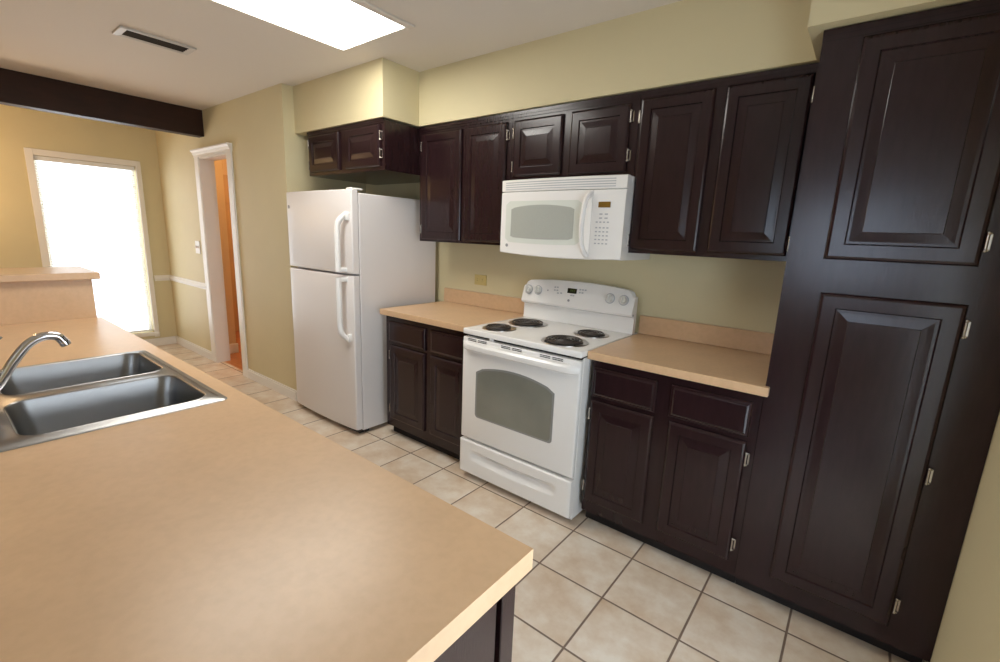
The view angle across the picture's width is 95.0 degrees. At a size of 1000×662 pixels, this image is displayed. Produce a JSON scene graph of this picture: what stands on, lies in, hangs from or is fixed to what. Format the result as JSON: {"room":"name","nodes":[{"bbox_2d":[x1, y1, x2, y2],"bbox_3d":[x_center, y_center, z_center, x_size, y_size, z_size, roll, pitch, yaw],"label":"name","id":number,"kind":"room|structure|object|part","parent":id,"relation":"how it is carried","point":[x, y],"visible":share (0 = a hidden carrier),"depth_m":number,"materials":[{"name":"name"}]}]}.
{"room":"kitchen","nodes":[
{"label":"kitchen","id":0,"kind":"room"},
{"bbox_2d":[0,104,176,339],"bbox_3d":[-5.579,-0.718,3.341,0.120,2.475,5.507,11,15,37],"label":"wall","id":1,"kind":"structure","parent":0,"point":[20,128],"depth_m":4.55,"materials":[{"name":"paint"}]},
{"bbox_2d":[23,147,159,336],"bbox_3d":[-4.311,-0.847,4.912,0.130,1.966,0.899,11,15,37],"label":"window","id":2,"kind":"structure","parent":1,"relation":"in","point":[28,152],"depth_m":4.79,"materials":[{"name":"white wood"}]},
{"bbox_2d":[33,155,152,332],"bbox_3d":[-4.303,-0.851,4.913,0.050,1.835,0.785,11,15,37],"label":"window blind","id":3,"kind":"object","parent":2,"relation":"attached to","point":[37,158],"visible":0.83,"depth_m":4.85,"materials":[{"name":"white"}]},
{"bbox_3d":[-4.267,-1.728,4.731,0.050,0.042,0.785,11,15,37],"label":"head rail","id":4,"kind":"part","parent":3,"relation":"part of","materials":[{"name":"white plastic"}]},
{"bbox_3d":[-4.339,0.038,5.098,0.030,0.018,0.779,11,15,37],"label":"rail","id":5,"kind":"part","parent":3,"relation":"part of","materials":[{"name":"white"}]},
{"bbox_2d":[145,336,176,345],"bbox_3d":[-5.575,0.460,3.541,0.015,0.090,5.262,11,15,37],"label":"baseboard","id":6,"kind":"structure","parent":1,"relation":"attached to","point":[165,340],"depth_m":5.46,"materials":[{"name":"white"}]},
{"bbox_2d":[154,275,169,280],"bbox_3d":[-3.948,-0.622,5.365,0.022,0.065,0.162,11,15,37],"label":"trim","id":7,"kind":"structure","parent":1,"relation":"attached to","point":[156,277],"depth_m":5.35,"materials":[{"name":"white wood"}]},
{"bbox_2d":[222,159,226,174],"bbox_3d":[-3.337,-1.296,6.565,0.120,2.475,2.015,11,15,37],"label":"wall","id":8,"kind":"structure","parent":0,"point":[224,163],"depth_m":5.94,"materials":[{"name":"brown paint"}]},
{"bbox_2d":[214,160,235,343],"bbox_3d":[-3.521,-1.045,5.323,1.210,2.475,0.198,11,15,37],"label":"wall","id":9,"kind":"structure","parent":0,"point":[218,164],"depth_m":5.02,"materials":[{"name":"brown paint"}]},
{"bbox_2d":[223,175,239,330],"bbox_3d":[-3.529,-1.020,6.194,0.115,2.070,0.900,11,15,37],"label":"door","id":10,"kind":"structure","parent":9,"relation":"attached to","point":[225,177],"depth_m":6.12,"materials":[{"name":"brown paint"}]},
{"bbox_2d":[229,343,238,353],"bbox_3d":[-3.083,0.207,5.199,0.015,0.110,0.213,11,15,37],"label":"baseboard","id":11,"kind":"structure","parent":9,"relation":"attached to","point":[234,348],"depth_m":5.24,"materials":[{"name":"white"}]},
{"bbox_2d":[155,83,299,389],"bbox_3d":[-2.742,-0.849,4.531,2.844,2.475,0.110,11,15,37],"label":"wall","id":12,"kind":"structure","parent":0,"point":[259,126],"depth_m":4.00,"materials":[{"name":"paint"}]},
{"bbox_2d":[0,68,203,137],"bbox_3d":[-4.475,-1.603,2.304,0.119,0.233,5.277,11,15,37],"label":"ceiling beam","id":13,"kind":"structure","parent":12,"relation":"attached to","point":[17,89],"depth_m":3.70,"materials":[{"name":"brown wood"}]},
{"bbox_2d":[169,275,205,289],"bbox_3d":[-3.482,-0.546,5.094,1.102,0.065,0.022,11,15,37],"label":"trim","id":14,"kind":"structure","parent":12,"relation":"attached to","point":[194,283],"depth_m":5.06,"materials":[{"name":"white wood"}]},
{"bbox_2d":[176,336,211,359],"bbox_3d":[-3.510,0.189,5.249,1.102,0.090,0.015,11,15,37],"label":"baseboard","id":15,"kind":"structure","parent":12,"relation":"attached to","point":[189,345],"depth_m":5.22,"materials":[{"name":"white wood"}]},
{"bbox_2d":[195,241,200,253],"bbox_3d":[-3.159,-0.874,4.778,0.115,0.130,0.017,11,15,37],"label":"light switch","id":16,"kind":"object","parent":12,"relation":"attached to","point":[197,243],"visible":1,"depth_m":4.77,"materials":[{"name":"white plastic"}]},
{"bbox_2d":[190,142,247,377],"bbox_3d":[-2.690,-0.666,4.497,0.846,2.135,0.166,11,15,37],"label":"door frame","id":17,"kind":"structure","parent":12,"relation":"in","point":[204,157],"depth_m":4.58,"materials":[{"name":"white wood"}]},
{"bbox_2d":[247,368,296,400],"bbox_3d":[-2.072,0.477,4.142,0.912,0.090,0.015,11,15,37],"label":"baseboard","id":18,"kind":"structure","parent":12,"relation":"attached to","point":[289,392],"depth_m":4.10,"materials":[{"name":"white wood"}]},
{"bbox_2d":[298,135,365,193],"bbox_3d":[-1.448,-0.684,3.986,0.110,2.475,0.613,11,15,37],"label":"wall","id":19,"kind":"structure","parent":0,"point":[307,183],"depth_m":3.67,"materials":[{"name":"paint"}]},
{"bbox_2d":[0,0,681,109],"bbox_3d":[-2.205,-1.611,1.967,7.335,0.100,7.820,11,15,37],"label":"ceiling","id":20,"kind":"structure","parent":0,"point":[237,55],"depth_m":2.62,"materials":[{"name":"beige paint"}]},
{"bbox_2d":[112,25,196,54],"bbox_3d":[-2.012,-1.694,2.678,0.155,0.012,0.370,11,15,37],"label":"ceiling vent","id":21,"kind":"object","parent":20,"relation":"in","point":[122,31],"visible":1,"depth_m":2.66,"materials":[{"name":"silver metal"}]},
{"bbox_2d":[206,0,414,52],"bbox_3d":[-1.078,-1.526,2.047,0.625,0.010,1.282,11,15,37],"label":"recessed light","id":22,"kind":"object","parent":20,"relation":"in","point":[344,26],"visible":1,"depth_m":2.30,"materials":[{"name":"white plastic"}]},
{"bbox_2d":[156,331,922,661],"bbox_3d":[-2.299,0.922,2.421,7.235,0.100,7.720,11,15,37],"label":"floor","id":23,"kind":"structure","parent":0,"point":[584,597],"depth_m":1.92,"materials":[{"name":"tile"}]},
{"bbox_2d":[0,267,99,324],"bbox_3d":[-2.864,0.328,2.080,0.437,1.158,1.652,11,15,37],"label":"raised bar","id":24,"kind":"object","parent":23,"relation":"on","point":[34,294],"visible":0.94,"depth_m":2.35,"materials":[{"name":"beige laminate"}]},
{"bbox_2d":[286,187,435,432],"bbox_3d":[-1.097,-0.191,3.583,0.823,1.702,0.831,11,15,37],"label":"refrigerator","id":25,"kind":"object","parent":23,"relation":"on","point":[355,255],"visible":0.95,"depth_m":3.25,"materials":[{"name":"white metal"}]},
{"bbox_3d":[-1.272,-0.705,3.223,0.823,0.540,0.066,11,15,37],"label":"freezer door","id":26,"kind":"part","parent":25,"relation":"part of","materials":[{"name":"white metal"}]},
{"bbox_3d":[-1.304,0.107,3.391,0.823,1.091,0.066,11,15,37],"label":"fridge door","id":27,"kind":"part","parent":25,"relation":"part of","materials":[{"name":"white metal"}]},
{"bbox_3d":[-1.031,-0.580,2.979,0.065,0.393,0.085,11,15,37],"label":"handle","id":28,"kind":"part","parent":25,"relation":"part of","materials":[{"name":"white plastic"}]},
{"bbox_3d":[-1.049,-0.137,3.071,0.065,0.444,0.085,11,15,37],"label":"handle","id":29,"kind":"part","parent":25,"relation":"part of","materials":[{"name":"white plastic"}]},
{"bbox_2d":[386,315,467,459],"bbox_3d":[-0.310,0.336,3.237,0.791,0.874,0.625,11,15,37],"label":"base cabinet","id":30,"kind":"object","parent":23,"relation":"on","point":[425,361],"visible":0.56,"depth_m":2.98,"materials":[{"name":"brown wood"}]},
{"bbox_3d":[-0.622,0.029,3.042,0.362,0.146,0.019,11,15,37],"label":"drawer","id":31,"kind":"part","parent":30,"relation":"part of","materials":[{"name":"brown wood"}]},
{"bbox_3d":[-0.633,0.383,3.113,0.350,0.537,0.019,11,15,37],"label":"door","id":32,"kind":"part","parent":30,"relation":"part of","materials":[{"name":"brown wood"}]},
{"bbox_3d":[-0.314,0.090,2.805,0.323,0.146,0.019,11,15,37],"label":"drawer","id":33,"kind":"part","parent":30,"relation":"part of","materials":[{"name":"brown wood"}]},
{"bbox_3d":[-0.328,0.444,2.878,0.320,0.537,0.019,11,15,37],"label":"door","id":34,"kind":"part","parent":30,"relation":"part of","materials":[{"name":"brown wood"}]},
{"bbox_2d":[380,288,523,331],"bbox_3d":[-0.305,-0.166,3.138,0.826,0.144,0.638,11,15,37],"label":"countertop","id":35,"kind":"structure","parent":30,"relation":"on","point":[459,310],"depth_m":3.17,"materials":[{"name":"beige laminate"}]},
{"bbox_2d":[434,584,515,661],"bbox_3d":[-1.308,0.658,1.489,2.860,0.874,0.645,11,15,37],"label":"base cabinet","id":36,"kind":"object","parent":23,"relation":"on","point":[490,638],"visible":0.02,"depth_m":0.76,"materials":[{"name":"brown wood"}]},
{"bbox_2d":[0,317,532,661],"bbox_3d":[-1.286,0.213,1.387,2.878,0.039,0.695,11,15,37],"label":"countertop","id":37,"kind":"structure","parent":36,"relation":"on","point":[232,529],"depth_m":0.76,"materials":[{"name":"beige laminate"}]},
{"bbox_2d":[0,331,70,389],"bbox_3d":[-1.388,0.099,1.317,0.240,0.190,0.243,11,15,37],"label":"faucet","id":38,"kind":"object","parent":37,"relation":"on","point":[62,340],"visible":1,"depth_m":1.32,"materials":[{"name":"silver metal"}]},
{"bbox_2d":[0,350,226,451],"bbox_3d":[-1.318,0.262,1.451,0.817,0.178,0.550,11,15,37],"label":"sink","id":39,"kind":"object","parent":37,"relation":"in","point":[40,403],"visible":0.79,"depth_m":1.47,"materials":[{"name":"silver metal"}]},
{"bbox_3d":[-1.456,0.226,1.606,0.344,0.175,0.398,11,15,37],"label":"bowl","id":40,"kind":"part","parent":39,"relation":"part of","materials":[{"name":"silver metal"}]},
{"bbox_3d":[-1.142,0.290,1.358,0.326,0.175,0.404,11,15,37],"label":"bowl","id":41,"kind":"part","parent":39,"relation":"part of","materials":[{"name":"silver metal"}]},
{"bbox_2d":[460,279,637,519],"bbox_3d":[0.273,0.316,2.690,0.763,1.182,0.720,11,15,37],"label":"electric range","id":42,"kind":"object","parent":23,"relation":"on","point":[527,379],"visible":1,"depth_m":2.48,"materials":[{"name":"white metal"}]},
{"bbox_2d":[482,323,515,331],"bbox_3d":[-0.004,-0.023,2.626,0.196,0.015,0.196,11,15,37],"label":"burner","id":43,"kind":"object","parent":42,"relation":"on","point":[494,327],"depth_m":2.58,"materials":[{"name":"black metal"}]},
{"bbox_3d":[0.064,0.794,2.545,0.758,0.205,0.040,11,15,37],"label":"storage drawer","id":44,"kind":"part","parent":42,"relation":"part of","materials":[{"name":"white metal"}]},
{"bbox_3d":[0.075,0.132,2.387,0.752,0.044,0.056,11,15,37],"label":"handle","id":45,"kind":"part","parent":42,"relation":"part of","materials":[{"name":"white ceramic"}]},
{"bbox_3d":[0.083,0.382,2.463,0.756,0.606,0.032,11,15,37],"label":"oven door","id":46,"kind":"part","parent":42,"relation":"part of","materials":[{"name":"white metal"}]},
{"bbox_2d":[508,318,547,327],"bbox_3d":[0.174,-0.053,2.805,0.244,0.016,0.244,11,15,37],"label":"burner","id":47,"kind":"object","parent":42,"relation":"on","point":[521,322],"depth_m":2.75,"materials":[{"name":"black metal"}]},
{"bbox_3d":[0.181,-0.271,2.971,0.050,0.051,0.034,11,15,37],"label":"knob","id":48,"kind":"part","parent":42,"relation":"part of","materials":[{"name":"white plastic"}]},
{"bbox_3d":[0.238,-0.262,2.927,0.050,0.051,0.034,11,15,37],"label":"knob","id":49,"kind":"part","parent":42,"relation":"part of","materials":[{"name":"white plastic"}]},
{"bbox_2d":[463,316,636,359],"bbox_3d":[0.297,0.016,2.645,0.760,0.044,0.680,11,15,37],"label":"cooktop","id":50,"kind":"object","parent":42,"relation":"in","point":[543,336],"depth_m":2.50,"materials":[{"name":"white metal"}]},
{"bbox_2d":[541,335,588,346],"bbox_3d":[0.334,0.047,2.356,0.244,0.016,0.244,11,15,37],"label":"burner","id":51,"kind":"object","parent":42,"relation":"on","point":[549,340],"depth_m":2.31,"materials":[{"name":"black metal"}]},
{"bbox_2d":[574,329,608,337],"bbox_3d":[0.512,0.012,2.558,0.196,0.015,0.196,11,15,37],"label":"burner","id":52,"kind":"object","parent":42,"relation":"on","point":[582,333],"depth_m":2.52,"materials":[{"name":"black metal"}]},
{"bbox_3d":[0.626,-0.186,2.628,0.050,0.051,0.034,11,15,37],"label":"knob","id":53,"kind":"part","parent":42,"relation":"part of","materials":[{"name":"white plastic"}]},
{"bbox_3d":[0.692,-0.172,2.578,0.050,0.051,0.034,11,15,37],"label":"knob","id":54,"kind":"part","parent":42,"relation":"part of","materials":[{"name":"white plastic"}]},
{"bbox_2d":[581,360,763,582],"bbox_3d":[0.899,0.578,2.306,0.731,0.874,0.625,11,15,37],"label":"base cabinet","id":55,"kind":"object","parent":23,"relation":"on","point":[669,460],"visible":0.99,"depth_m":2.03,"materials":[{"name":"brown wood"}]},
{"bbox_3d":[0.557,0.621,2.197,0.309,0.537,0.019,11,15,37],"label":"door","id":56,"kind":"part","parent":55,"relation":"part of","materials":[{"name":"brown wood"}]},
{"bbox_3d":[0.571,0.268,2.124,0.311,0.146,0.019,11,15,37],"label":"drawer","id":57,"kind":"part","parent":55,"relation":"part of","materials":[{"name":"brown wood"}]},
{"bbox_2d":[587,315,773,396],"bbox_3d":[0.917,0.079,2.197,0.762,0.144,0.638,11,15,37],"label":"countertop","id":58,"kind":"structure","parent":55,"relation":"on","point":[736,359],"depth_m":2.22,"materials":[{"name":"beige laminate"}]},
{"bbox_3d":[0.852,0.680,1.970,0.310,0.537,0.019,11,15,37],"label":"door","id":59,"kind":"part","parent":55,"relation":"part of","materials":[{"name":"brown wood"}]},
{"bbox_3d":[0.864,0.326,1.898,0.316,0.146,0.019,11,15,37],"label":"drawer","id":60,"kind":"part","parent":55,"relation":"part of","materials":[{"name":"brown wood"}]},
{"bbox_2d":[734,0,999,661],"bbox_3d":[1.449,0.067,1.770,0.611,2.136,0.632,11,15,37],"label":"pantry cabinet","id":61,"kind":"object","parent":23,"relation":"on","point":[880,412],"visible":1,"depth_m":1.51,"materials":[{"name":"brown wood"}]},
{"bbox_3d":[1.243,0.452,1.606,0.370,1.143,0.019,11,15,37],"label":"door","id":62,"kind":"part","parent":61,"relation":"part of","materials":[{"name":"brown wood"}]},
{"bbox_3d":[1.300,-0.922,1.326,0.603,0.033,0.009,11,15,37],"label":"crown moulding","id":63,"kind":"part","parent":61,"relation":"part of","materials":[{"name":"brown wood"}]},
{"bbox_3d":[1.280,-0.558,1.399,0.380,0.693,0.019,11,15,37],"label":"door","id":64,"kind":"part","parent":61,"relation":"part of","materials":[{"name":"brown wood"}]},
{"bbox_2d":[366,183,785,333],"bbox_3d":[0.380,-0.412,3.036,4.201,2.475,0.120,11,15,37],"label":"wall","id":65,"kind":"structure","parent":0,"point":[745,294],"depth_m":2.59,"materials":[{"name":"paint"}]},
{"bbox_2d":[307,118,419,184],"bbox_3d":[-0.912,-1.306,3.432,0.913,0.311,0.629,11,15,37],"label":"upper cabinet","id":66,"kind":"object","parent":65,"relation":"attached to","point":[381,151],"visible":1,"depth_m":3.12,"materials":[{"name":"brown wood"}]},
{"bbox_3d":[-1.286,-1.298,3.340,0.393,0.257,0.019,11,15,37],"label":"door","id":67,"kind":"part","parent":66,"relation":"part of","materials":[{"name":"brown wood"}]},
{"bbox_3d":[-1.092,-1.406,3.171,0.913,0.024,0.009,11,15,37],"label":"crown moulding","id":68,"kind":"part","parent":66,"relation":"part of","materials":[{"name":"brown wood"}]},
{"bbox_3d":[-0.923,-1.226,3.060,0.382,0.257,0.019,11,15,37],"label":"door","id":69,"kind":"part","parent":66,"relation":"part of","materials":[{"name":"brown wood"}]},
{"bbox_2d":[419,113,512,244],"bbox_3d":[-0.159,-0.974,3.078,0.793,0.757,0.330,11,15,37],"label":"upper cabinet","id":70,"kind":"object","parent":65,"relation":"attached to","point":[465,164],"visible":0.76,"depth_m":2.93,"materials":[{"name":"brown wood"}]},
{"bbox_3d":[-0.398,-0.965,3.071,0.371,0.695,0.019,11,15,37],"label":"door","id":71,"kind":"part","parent":70,"relation":"part of","materials":[{"name":"brown wood"}]},
{"bbox_3d":[-0.238,-1.308,2.888,0.793,0.031,0.009,11,15,37],"label":"crown moulding","id":72,"kind":"part","parent":70,"relation":"part of","materials":[{"name":"brown wood"}]},
{"bbox_3d":[-0.099,-0.905,2.840,0.328,0.695,0.019,11,15,37],"label":"door","id":73,"kind":"part","parent":70,"relation":"part of","materials":[{"name":"brown wood"}]},
{"bbox_2d":[474,274,486,285],"bbox_3d":[-0.145,-0.376,3.380,0.114,0.075,0.010,11,15,37],"label":"outlet","id":74,"kind":"object","parent":65,"relation":"attached to","point":[479,279],"visible":1,"depth_m":3.38,"materials":[{"name":"yellow plastic"}]},
{"bbox_2d":[444,288,523,313],"bbox_3d":[-0.113,-0.226,3.372,0.826,0.106,0.020,11,15,37],"label":"backsplash","id":75,"kind":"structure","parent":65,"relation":"attached to","point":[492,301],"depth_m":3.36,"materials":[{"name":"beige laminate"}]},
{"bbox_2d":[511,91,640,179],"bbox_3d":[0.460,-1.034,2.569,0.765,0.383,0.330,11,15,37],"label":"upper cabinet","id":76,"kind":"object","parent":65,"relation":"attached to","point":[593,137],"visible":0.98,"depth_m":2.41,"materials":[{"name":"brown wood"}]},
{"bbox_3d":[0.207,-1.033,2.571,0.327,0.309,0.019,11,15,37],"label":"door","id":77,"kind":"part","parent":76,"relation":"part of","materials":[{"name":"brown wood"}]},
{"bbox_2d":[500,174,649,260],"bbox_3d":[0.408,-0.626,2.587,0.762,0.418,0.478,11,15,37],"label":"microwave","id":78,"kind":"object","parent":76,"relation":"attached to","point":[578,217],"visible":0.99,"depth_m":2.39,"materials":[{"name":"white plastic"}]},
{"bbox_3d":[0.241,-0.585,2.522,0.592,0.351,0.055,11,15,37],"label":"door","id":79,"kind":"part","parent":78,"relation":"part of","materials":[{"name":"white plastic"}]},
{"bbox_3d":[0.430,-0.540,2.320,0.072,0.335,0.028,-7,15,-37],"label":"handle","id":80,"kind":"part","parent":78,"relation":"part of","materials":[{"name":"white plastic"}]},
{"bbox_3d":[0.542,-0.528,2.295,0.168,0.347,0.048,11,15,37],"label":"control panel","id":81,"kind":"part","parent":78,"relation":"part of","materials":[{"name":"white plastic"}]},
{"bbox_3d":[0.373,-1.186,2.417,0.765,0.031,0.009,11,15,37],"label":"crown moulding","id":82,"kind":"part","parent":76,"relation":"part of","materials":[{"name":"brown wood"}]},
{"bbox_3d":[0.502,-0.973,2.345,0.328,0.318,0.019,11,15,37],"label":"door","id":83,"kind":"part","parent":76,"relation":"part of","materials":[{"name":"brown wood"}]},
{"bbox_2d":[638,315,773,354],"bbox_3d":[1.102,0.017,2.437,0.744,0.106,0.020,11,15,37],"label":"backsplash","id":84,"kind":"structure","parent":65,"relation":"attached to","point":[728,337],"depth_m":2.42,"materials":[{"name":"beige laminate"}]},
{"bbox_2d":[627,62,818,261],"bbox_3d":[1.038,-0.734,2.156,0.739,0.757,0.330,11,15,37],"label":"upper cabinet","id":85,"kind":"object","parent":65,"relation":"attached to","point":[718,162],"visible":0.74,"depth_m":2.00,"materials":[{"name":"brown wood"}]},
{"bbox_3d":[0.794,-0.733,2.152,0.331,0.702,0.019,11,15,37],"label":"door","id":86,"kind":"part","parent":85,"relation":"part of","materials":[{"name":"brown wood"}]},
{"bbox_3d":[0.961,-1.068,1.965,0.733,0.031,0.009,11,15,37],"label":"crown moulding","id":87,"kind":"part","parent":85,"relation":"part of","materials":[{"name":"brown wood"}]},
{"bbox_3d":[1.081,-0.678,1.930,0.314,0.699,0.019,11,15,37],"label":"door","id":88,"kind":"part","parent":85,"relation":"part of","materials":[{"name":"brown wood"}]},
{"bbox_2d":[293,0,975,135],"bbox_3d":[0.173,-1.407,2.517,3.971,0.335,0.670,11,15,37],"label":"soffit","id":89,"kind":"structure","parent":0,"point":[682,42],"depth_m":2.26,"materials":[{"name":"paint"}]},
{"bbox_2d":[923,411,999,661],"bbox_3d":[0.075,0.321,-0.555,0.120,2.475,6.240,11,15,37],"label":"wall","id":90,"kind":"structure","parent":0,"point":[969,630],"depth_m":1.31,"materials":[{"name":"paint"}]}
]}

